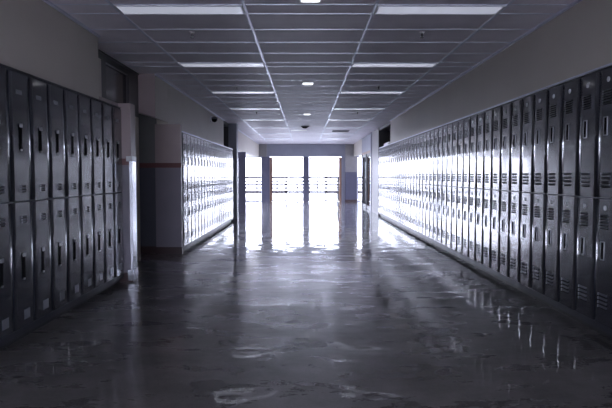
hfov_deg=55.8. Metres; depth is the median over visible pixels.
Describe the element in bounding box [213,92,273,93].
diffuser
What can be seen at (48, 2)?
trim
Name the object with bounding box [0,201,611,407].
floor
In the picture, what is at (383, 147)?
locker
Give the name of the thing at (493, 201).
vent
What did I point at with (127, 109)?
wall
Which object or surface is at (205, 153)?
locker
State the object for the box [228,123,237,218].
wall
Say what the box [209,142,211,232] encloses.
locker
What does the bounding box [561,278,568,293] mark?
vent
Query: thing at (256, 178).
railing
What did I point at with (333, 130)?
ceiling vent
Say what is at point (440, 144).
locker
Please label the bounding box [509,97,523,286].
locker
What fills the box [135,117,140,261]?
wall
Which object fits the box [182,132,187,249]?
locker
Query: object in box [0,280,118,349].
baseboard
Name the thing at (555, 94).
locker
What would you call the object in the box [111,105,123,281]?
locker
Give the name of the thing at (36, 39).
wall
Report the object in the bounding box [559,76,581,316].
locker
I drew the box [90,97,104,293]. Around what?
locker
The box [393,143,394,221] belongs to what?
locker
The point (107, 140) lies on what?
locker
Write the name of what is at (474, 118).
locker
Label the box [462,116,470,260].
locker
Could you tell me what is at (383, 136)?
wall
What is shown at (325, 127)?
recessed light
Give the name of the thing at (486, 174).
vent
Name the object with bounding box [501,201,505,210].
vent
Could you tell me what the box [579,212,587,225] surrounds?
vent
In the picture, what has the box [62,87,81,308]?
locker
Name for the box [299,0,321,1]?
recessed light
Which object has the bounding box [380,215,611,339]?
baseboard
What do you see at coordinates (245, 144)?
wall
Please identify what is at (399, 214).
locker
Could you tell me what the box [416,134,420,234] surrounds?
locker
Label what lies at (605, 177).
vent
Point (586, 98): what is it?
vent
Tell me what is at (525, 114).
vent
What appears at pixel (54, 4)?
trim
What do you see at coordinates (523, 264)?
vent
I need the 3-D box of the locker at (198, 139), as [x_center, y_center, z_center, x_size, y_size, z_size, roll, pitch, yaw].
[-2.300,-0.297,11.498,0.399,2.025,0.342,0,3,0]
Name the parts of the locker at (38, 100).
door, handle, door, handle, number plate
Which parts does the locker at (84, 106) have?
door, handle, door, handle, number plate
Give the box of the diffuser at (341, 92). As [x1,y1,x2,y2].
[341,92,401,93]
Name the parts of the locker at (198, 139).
door, door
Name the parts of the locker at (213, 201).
door, door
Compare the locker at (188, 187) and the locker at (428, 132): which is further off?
the locker at (428, 132)
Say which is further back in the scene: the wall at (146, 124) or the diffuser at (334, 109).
the diffuser at (334, 109)
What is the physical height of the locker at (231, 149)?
2.025 m
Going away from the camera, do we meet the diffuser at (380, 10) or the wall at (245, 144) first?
the diffuser at (380, 10)
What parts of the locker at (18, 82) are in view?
door, handle, door, handle, number plate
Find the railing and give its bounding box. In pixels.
[246,177,361,198]
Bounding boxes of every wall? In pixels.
[0,0,98,98]
[99,96,117,105]
[118,103,137,281]
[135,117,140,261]
[138,74,223,145]
[139,114,156,252]
[155,124,182,253]
[224,127,227,146]
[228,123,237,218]
[238,131,258,156]
[238,152,245,212]
[259,144,269,201]
[267,144,359,156]
[303,157,308,201]
[341,157,344,201]
[345,144,356,201]
[354,0,611,214]
[378,128,389,214]
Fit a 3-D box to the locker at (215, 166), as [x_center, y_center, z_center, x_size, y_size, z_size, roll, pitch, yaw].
[-2.304,-0.401,13.566,0.399,2.025,0.342,0,3,0]
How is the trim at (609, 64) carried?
attached to the wall at (577, 41)
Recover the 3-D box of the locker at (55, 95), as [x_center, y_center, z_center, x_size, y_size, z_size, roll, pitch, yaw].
[-2.479,-0.038,5.363,0.400,2.123,0.342,0,3,0]
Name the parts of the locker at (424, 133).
door, door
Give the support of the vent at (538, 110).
attached to the locker at (541, 97)
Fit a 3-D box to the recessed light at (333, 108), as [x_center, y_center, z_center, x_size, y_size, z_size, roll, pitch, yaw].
[1.244,-2.255,13.714,1.192,0.012,0.285,0,3,0]
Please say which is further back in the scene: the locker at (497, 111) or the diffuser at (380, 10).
the locker at (497, 111)
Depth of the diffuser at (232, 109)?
13.79 m
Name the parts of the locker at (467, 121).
door, door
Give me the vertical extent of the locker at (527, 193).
2.173 m
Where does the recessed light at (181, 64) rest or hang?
in the ceiling
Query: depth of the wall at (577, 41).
6.66 m
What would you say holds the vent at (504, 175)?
attached to the locker at (507, 107)
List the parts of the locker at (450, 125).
door, door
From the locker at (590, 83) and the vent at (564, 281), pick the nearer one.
the locker at (590, 83)
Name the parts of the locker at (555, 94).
handle, handle, door, door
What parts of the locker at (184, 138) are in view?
door, door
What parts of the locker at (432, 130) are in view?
door, door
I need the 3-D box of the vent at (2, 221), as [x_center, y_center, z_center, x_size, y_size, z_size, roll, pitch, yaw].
[-2.286,0.143,4.350,0.011,0.059,0.087,0,3,0]
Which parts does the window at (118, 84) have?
pane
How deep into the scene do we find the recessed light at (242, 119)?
16.43 m
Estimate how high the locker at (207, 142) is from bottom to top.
2.025 m
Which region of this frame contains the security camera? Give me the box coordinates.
[210,116,217,122]
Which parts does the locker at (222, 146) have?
door, door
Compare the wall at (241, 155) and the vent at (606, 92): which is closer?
the vent at (606, 92)
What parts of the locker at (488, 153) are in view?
door, door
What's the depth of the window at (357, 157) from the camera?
29.49 m
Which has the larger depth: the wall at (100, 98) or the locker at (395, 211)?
the locker at (395, 211)
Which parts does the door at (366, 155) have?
pane, pane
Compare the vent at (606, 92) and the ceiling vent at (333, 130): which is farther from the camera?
the ceiling vent at (333, 130)
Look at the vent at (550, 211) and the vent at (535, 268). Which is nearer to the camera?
the vent at (550, 211)
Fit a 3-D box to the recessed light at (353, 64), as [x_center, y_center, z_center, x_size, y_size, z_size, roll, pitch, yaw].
[1.254,-1.980,8.231,1.192,0.012,0.285,0,3,0]
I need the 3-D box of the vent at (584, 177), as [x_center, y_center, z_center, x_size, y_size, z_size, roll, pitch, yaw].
[2.440,-0.212,5.058,0.011,0.126,0.142,0,3,0]
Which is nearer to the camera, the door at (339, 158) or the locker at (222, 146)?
the locker at (222, 146)
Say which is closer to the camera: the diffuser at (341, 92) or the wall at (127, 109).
the wall at (127, 109)
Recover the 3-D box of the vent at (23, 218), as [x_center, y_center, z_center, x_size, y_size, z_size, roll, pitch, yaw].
[-2.287,0.126,4.695,0.011,0.059,0.087,0,3,0]
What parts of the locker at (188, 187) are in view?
door, door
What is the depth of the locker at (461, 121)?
9.12 m
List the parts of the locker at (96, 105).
door, handle, door, handle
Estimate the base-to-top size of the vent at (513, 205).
0.118 m
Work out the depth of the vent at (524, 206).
6.45 m
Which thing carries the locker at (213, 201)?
on the floor
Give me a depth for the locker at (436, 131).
10.85 m
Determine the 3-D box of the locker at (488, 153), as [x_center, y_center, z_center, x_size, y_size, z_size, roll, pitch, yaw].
[2.632,-0.185,7.781,0.409,2.173,0.340,0,3,0]
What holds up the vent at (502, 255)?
attached to the locker at (507, 107)
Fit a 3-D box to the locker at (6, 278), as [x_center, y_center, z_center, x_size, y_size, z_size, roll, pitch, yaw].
[-2.478,0.014,4.329,0.400,2.123,0.342,0,3,0]
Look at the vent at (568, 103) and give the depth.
5.38 m
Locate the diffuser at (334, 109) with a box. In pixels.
[334,109,381,109]
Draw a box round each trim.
[0,63,120,107]
[42,0,582,143]
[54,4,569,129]
[182,131,232,149]
[380,63,611,147]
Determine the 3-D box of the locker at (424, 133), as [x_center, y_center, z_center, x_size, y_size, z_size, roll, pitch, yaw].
[2.625,-0.391,11.891,0.409,2.173,0.340,0,3,0]
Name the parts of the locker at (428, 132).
door, door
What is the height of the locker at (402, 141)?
2.173 m
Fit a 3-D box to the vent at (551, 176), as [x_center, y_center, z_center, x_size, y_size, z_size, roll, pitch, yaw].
[2.439,-0.246,5.743,0.011,0.126,0.142,0,3,0]
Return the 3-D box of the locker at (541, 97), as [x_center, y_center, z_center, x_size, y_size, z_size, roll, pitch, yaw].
[2.635,-0.099,6.068,0.409,2.173,0.340,0,3,0]
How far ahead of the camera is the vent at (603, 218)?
4.74 m
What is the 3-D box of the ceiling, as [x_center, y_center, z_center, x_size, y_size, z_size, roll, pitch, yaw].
[-0.622,-2.262,12.501,7.200,0.120,34.200,0,3,0]
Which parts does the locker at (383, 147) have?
door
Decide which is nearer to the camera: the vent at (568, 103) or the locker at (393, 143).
the vent at (568, 103)
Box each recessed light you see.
[113,5,244,14]
[178,63,264,66]
[210,91,274,93]
[230,108,280,109]
[242,119,284,120]
[251,127,286,127]
[258,133,289,133]
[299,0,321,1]
[302,82,313,84]
[323,133,353,133]
[325,127,361,127]
[328,119,370,120]
[333,108,383,109]
[340,91,403,93]
[351,63,437,66]
[374,5,505,14]
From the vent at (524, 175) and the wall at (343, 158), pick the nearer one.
the vent at (524, 175)
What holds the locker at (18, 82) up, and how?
on the floor
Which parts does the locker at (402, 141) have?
door, door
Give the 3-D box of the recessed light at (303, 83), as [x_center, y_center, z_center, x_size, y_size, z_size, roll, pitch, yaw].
[0.033,-2.060,9.899,0.200,0.011,0.200,0,3,0]
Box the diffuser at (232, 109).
[232,109,279,109]
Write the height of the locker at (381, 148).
2.173 m
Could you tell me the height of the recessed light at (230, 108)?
0.012 m
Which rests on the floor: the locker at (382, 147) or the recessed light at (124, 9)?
the locker at (382, 147)
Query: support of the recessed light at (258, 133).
in the ceiling
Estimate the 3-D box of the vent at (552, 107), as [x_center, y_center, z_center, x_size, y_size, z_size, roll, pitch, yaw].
[2.438,-0.921,5.719,0.011,0.120,0.132,0,3,0]
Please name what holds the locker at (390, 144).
on the floor
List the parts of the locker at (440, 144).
door, door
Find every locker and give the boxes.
[0,65,13,346]
[6,67,34,338]
[28,75,52,326]
[46,81,67,316]
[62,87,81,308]
[77,93,93,300]
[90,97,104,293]
[101,101,114,287]
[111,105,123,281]
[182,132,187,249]
[186,134,190,246]
[190,135,194,244]
[193,136,197,241]
[197,138,200,240]
[201,139,203,238]
[203,140,206,236]
[206,141,209,234]
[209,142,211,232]
[211,142,214,231]
[214,144,216,229]
[216,144,218,228]
[218,145,220,227]
[221,146,222,225]
[222,146,224,224]
[224,147,226,223]
[226,148,227,222]
[228,148,229,221]
[230,149,231,220]
[231,149,232,219]
[379,148,380,213]
[380,148,381,214]
[381,147,382,215]
[383,147,384,215]
[384,146,385,216]
[386,146,387,217]
[387,145,389,218]
[389,144,391,219]
[391,143,393,220]
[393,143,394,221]
[394,142,397,222]
[396,141,399,223]
[398,141,400,224]
[401,140,403,225]
[403,139,405,226]
[405,138,408,228]
[408,137,411,229]
[410,136,414,231]
[413,135,416,232]
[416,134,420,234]
[419,133,422,235]
[422,132,426,237]
[426,130,430,239]
[429,129,434,241]
[433,127,438,243]
[437,126,442,246]
[442,124,447,248]
[446,122,453,251]
[451,120,458,254]
[457,118,464,256]
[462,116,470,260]
[469,113,477,263]
[475,111,485,267]
[483,108,493,272]
[491,104,502,276]
[499,101,512,281]
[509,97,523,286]
[519,93,535,293]
[531,88,548,299]
[544,82,564,307]
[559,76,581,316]
[575,69,601,326]
[594,66,611,335]
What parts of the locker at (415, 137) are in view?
door, door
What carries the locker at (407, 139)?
on the floor
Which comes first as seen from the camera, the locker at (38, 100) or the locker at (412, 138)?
the locker at (38, 100)
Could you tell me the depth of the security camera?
14.25 m
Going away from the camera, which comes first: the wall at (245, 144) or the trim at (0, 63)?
the trim at (0, 63)
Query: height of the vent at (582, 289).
0.126 m
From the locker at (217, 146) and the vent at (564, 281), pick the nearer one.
the vent at (564, 281)
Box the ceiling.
[49,0,574,143]
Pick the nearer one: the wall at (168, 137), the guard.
the guard
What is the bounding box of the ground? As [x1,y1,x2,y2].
[246,185,361,199]
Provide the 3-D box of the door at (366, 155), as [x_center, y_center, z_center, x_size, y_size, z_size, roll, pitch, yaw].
[2.450,-0.968,23.410,0.140,2.292,3.350,0,3,0]
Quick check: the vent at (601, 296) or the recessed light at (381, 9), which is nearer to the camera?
the vent at (601, 296)
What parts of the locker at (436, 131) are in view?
door, door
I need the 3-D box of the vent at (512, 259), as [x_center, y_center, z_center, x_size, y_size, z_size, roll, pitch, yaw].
[2.437,0.700,6.820,0.011,0.126,0.142,0,3,0]
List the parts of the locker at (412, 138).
door, door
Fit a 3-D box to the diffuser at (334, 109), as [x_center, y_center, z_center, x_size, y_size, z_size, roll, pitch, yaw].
[1.244,-2.256,13.714,1.150,0.009,0.243,0,3,0]
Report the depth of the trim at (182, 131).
12.00 m
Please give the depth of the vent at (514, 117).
6.76 m
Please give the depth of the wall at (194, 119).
10.36 m
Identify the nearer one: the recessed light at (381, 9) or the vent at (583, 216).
the vent at (583, 216)
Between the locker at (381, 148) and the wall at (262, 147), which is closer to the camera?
the locker at (381, 148)
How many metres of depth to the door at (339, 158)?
29.47 m
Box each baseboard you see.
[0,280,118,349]
[183,221,230,250]
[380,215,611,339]
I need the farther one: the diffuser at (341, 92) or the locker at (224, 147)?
the locker at (224, 147)
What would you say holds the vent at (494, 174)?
attached to the locker at (497, 111)
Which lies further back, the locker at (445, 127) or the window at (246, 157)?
the window at (246, 157)
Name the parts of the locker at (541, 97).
handle, handle, door, door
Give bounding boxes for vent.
[0,219,5,226]
[20,185,26,191]
[21,216,26,222]
[332,130,349,131]
[485,173,488,182]
[491,250,495,260]
[492,200,495,209]
[493,121,497,130]
[493,173,496,182]
[500,253,504,264]
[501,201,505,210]
[502,118,506,128]
[502,173,506,183]
[510,257,514,268]
[511,173,516,183]
[511,203,515,212]
[512,115,516,125]
[521,262,526,273]
[522,173,527,184]
[522,204,526,214]
[523,112,528,123]
[533,266,538,279]
[534,173,540,184]
[534,206,539,216]
[536,108,541,120]
[546,272,552,286]
[547,208,553,219]
[548,173,554,185]
[549,104,555,117]
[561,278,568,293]
[562,210,569,222]
[563,173,570,185]
[565,100,571,113]
[578,285,586,301]
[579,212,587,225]
[580,173,589,186]
[582,94,590,109]
[597,292,606,310]
[599,214,608,229]
[600,172,610,187]
[602,88,611,104]
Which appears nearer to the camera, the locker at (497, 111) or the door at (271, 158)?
the locker at (497, 111)
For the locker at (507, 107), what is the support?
on the floor
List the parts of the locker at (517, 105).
handle, handle, door, door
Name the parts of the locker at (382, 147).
door, door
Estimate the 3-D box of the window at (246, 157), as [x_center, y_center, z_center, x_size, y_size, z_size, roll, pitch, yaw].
[-4.711,-1.264,29.506,4.930,2.272,0.060,0,3,0]
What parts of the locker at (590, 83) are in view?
handle, handle, door, door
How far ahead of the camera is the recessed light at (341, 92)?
10.95 m
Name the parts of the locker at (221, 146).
door, door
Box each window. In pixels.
[98,52,138,117]
[246,157,261,200]
[357,157,361,200]
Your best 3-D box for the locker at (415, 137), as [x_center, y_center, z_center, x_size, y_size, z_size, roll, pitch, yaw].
[2.623,-0.442,12.919,0.409,2.173,0.340,0,3,0]
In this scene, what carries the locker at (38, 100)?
on the floor
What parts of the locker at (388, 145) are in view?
door, door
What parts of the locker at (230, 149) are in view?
door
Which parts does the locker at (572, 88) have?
handle, handle, door, door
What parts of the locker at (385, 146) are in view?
door, door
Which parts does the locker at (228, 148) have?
door, door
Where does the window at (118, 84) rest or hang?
in the wall at (136, 118)
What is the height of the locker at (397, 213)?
2.173 m
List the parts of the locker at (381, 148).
door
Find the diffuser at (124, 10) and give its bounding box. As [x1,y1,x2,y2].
[118,7,242,13]
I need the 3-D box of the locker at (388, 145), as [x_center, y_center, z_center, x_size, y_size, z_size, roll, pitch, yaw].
[2.616,-0.649,17.030,0.409,2.173,0.340,0,3,0]
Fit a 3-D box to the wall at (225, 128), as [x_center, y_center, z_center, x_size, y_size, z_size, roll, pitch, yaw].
[-2.651,-1.003,17.793,0.559,2.925,0.150,0,3,0]
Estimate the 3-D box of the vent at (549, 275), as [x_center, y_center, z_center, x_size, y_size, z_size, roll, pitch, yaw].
[2.439,0.752,5.793,0.011,0.126,0.142,0,3,0]
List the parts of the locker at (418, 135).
door, door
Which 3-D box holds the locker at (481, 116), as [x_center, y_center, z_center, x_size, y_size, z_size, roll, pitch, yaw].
[2.631,-0.202,8.123,0.409,2.173,0.340,0,3,0]
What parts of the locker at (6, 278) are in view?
handle, number plate, door, door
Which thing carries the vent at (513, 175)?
attached to the locker at (517, 105)
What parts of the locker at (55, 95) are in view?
door, handle, door, handle, number plate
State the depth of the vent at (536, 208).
6.10 m
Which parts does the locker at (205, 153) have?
door, door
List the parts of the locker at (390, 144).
door, door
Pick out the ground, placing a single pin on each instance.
(249, 196)
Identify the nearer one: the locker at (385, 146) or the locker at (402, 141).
the locker at (402, 141)
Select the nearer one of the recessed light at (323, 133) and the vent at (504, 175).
the vent at (504, 175)
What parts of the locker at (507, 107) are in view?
door, door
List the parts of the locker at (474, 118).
door, door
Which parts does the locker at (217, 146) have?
door, door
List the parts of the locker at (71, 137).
door, handle, door, handle, number plate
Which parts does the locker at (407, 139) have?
door, door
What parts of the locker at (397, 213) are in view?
door, door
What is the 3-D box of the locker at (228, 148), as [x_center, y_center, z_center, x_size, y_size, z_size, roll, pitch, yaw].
[-2.308,-0.522,15.977,0.399,2.025,0.342,0,3,0]
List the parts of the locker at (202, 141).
door, door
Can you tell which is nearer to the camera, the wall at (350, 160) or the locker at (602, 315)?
the locker at (602, 315)
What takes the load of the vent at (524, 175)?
attached to the locker at (527, 193)
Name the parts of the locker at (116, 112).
door, handle, door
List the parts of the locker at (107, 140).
door, handle, door, handle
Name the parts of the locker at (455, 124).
door, door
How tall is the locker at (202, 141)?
2.025 m
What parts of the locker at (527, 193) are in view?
handle, handle, door, door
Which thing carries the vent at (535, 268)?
attached to the locker at (541, 97)
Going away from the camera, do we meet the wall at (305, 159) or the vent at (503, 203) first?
the vent at (503, 203)
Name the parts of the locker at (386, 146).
door, door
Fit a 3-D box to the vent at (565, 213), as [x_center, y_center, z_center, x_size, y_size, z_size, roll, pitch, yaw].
[2.439,0.114,5.427,0.011,0.118,0.132,0,3,0]
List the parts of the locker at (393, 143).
door, door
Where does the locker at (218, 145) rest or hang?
on the floor
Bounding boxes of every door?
[270,157,302,201]
[309,157,341,201]
[362,150,369,209]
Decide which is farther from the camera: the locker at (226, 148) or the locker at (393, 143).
the locker at (393, 143)
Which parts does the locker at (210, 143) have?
door, door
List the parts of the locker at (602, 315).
handle, door, door, handle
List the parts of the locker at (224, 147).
door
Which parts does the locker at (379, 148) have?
door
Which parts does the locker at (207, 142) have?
door, door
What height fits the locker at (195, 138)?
2.025 m
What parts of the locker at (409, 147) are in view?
door, door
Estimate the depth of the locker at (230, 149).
16.25 m
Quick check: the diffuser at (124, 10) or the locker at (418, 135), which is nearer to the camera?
the diffuser at (124, 10)
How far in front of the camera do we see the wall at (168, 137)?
9.86 m
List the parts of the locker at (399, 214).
door, door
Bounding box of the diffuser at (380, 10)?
[377,7,501,13]
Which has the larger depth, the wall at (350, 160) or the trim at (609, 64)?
the wall at (350, 160)
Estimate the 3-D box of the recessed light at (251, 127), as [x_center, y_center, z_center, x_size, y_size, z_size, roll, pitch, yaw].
[-1.209,-2.530,19.193,1.192,0.012,0.285,0,3,0]
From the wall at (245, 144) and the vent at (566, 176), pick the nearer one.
the vent at (566, 176)
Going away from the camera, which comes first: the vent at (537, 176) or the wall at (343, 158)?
the vent at (537, 176)
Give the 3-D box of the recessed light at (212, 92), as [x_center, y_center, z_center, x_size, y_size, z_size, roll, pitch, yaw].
[-1.195,-2.117,10.968,1.192,0.012,0.285,0,3,0]
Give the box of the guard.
[126,156,137,280]
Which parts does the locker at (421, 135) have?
door, door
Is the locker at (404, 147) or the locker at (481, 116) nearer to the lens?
the locker at (481, 116)
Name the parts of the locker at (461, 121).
door, door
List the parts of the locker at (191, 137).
door, door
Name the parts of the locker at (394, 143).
door, door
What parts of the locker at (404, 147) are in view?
door, door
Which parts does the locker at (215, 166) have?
door, door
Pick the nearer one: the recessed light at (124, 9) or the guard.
the recessed light at (124, 9)
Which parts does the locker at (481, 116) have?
door, door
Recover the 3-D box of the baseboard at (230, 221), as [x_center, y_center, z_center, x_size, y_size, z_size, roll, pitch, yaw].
[-2.198,0.650,13.446,0.030,0.058,6.900,0,3,0]
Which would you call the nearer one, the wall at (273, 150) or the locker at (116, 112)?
the locker at (116, 112)
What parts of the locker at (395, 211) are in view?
door, door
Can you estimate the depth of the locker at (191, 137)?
10.76 m
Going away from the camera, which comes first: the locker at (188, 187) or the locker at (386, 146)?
the locker at (188, 187)
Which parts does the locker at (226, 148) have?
door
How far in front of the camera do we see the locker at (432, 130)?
11.19 m
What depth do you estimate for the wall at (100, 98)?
6.84 m
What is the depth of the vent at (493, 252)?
7.52 m
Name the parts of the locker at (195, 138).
door, door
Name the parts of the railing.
rail, rail, rail, rail, rail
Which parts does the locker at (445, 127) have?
door, door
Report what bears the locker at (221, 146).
on the floor
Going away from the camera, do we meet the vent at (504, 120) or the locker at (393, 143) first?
the vent at (504, 120)
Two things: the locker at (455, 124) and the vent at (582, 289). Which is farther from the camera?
the locker at (455, 124)
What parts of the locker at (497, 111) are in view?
door, door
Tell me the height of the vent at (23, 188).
0.059 m
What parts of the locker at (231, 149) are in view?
door, door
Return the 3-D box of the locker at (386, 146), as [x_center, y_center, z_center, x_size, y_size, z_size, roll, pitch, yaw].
[2.615,-0.666,17.372,0.409,2.173,0.340,0,3,0]
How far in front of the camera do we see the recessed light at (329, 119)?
16.43 m
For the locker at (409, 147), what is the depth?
13.57 m
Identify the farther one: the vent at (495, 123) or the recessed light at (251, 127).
the recessed light at (251, 127)
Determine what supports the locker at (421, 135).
on the floor
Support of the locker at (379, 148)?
on the floor
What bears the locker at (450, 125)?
on the floor
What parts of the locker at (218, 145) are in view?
door, door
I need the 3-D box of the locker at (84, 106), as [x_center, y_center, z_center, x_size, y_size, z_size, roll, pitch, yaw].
[-2.481,-0.073,6.052,0.400,2.123,0.342,0,3,0]

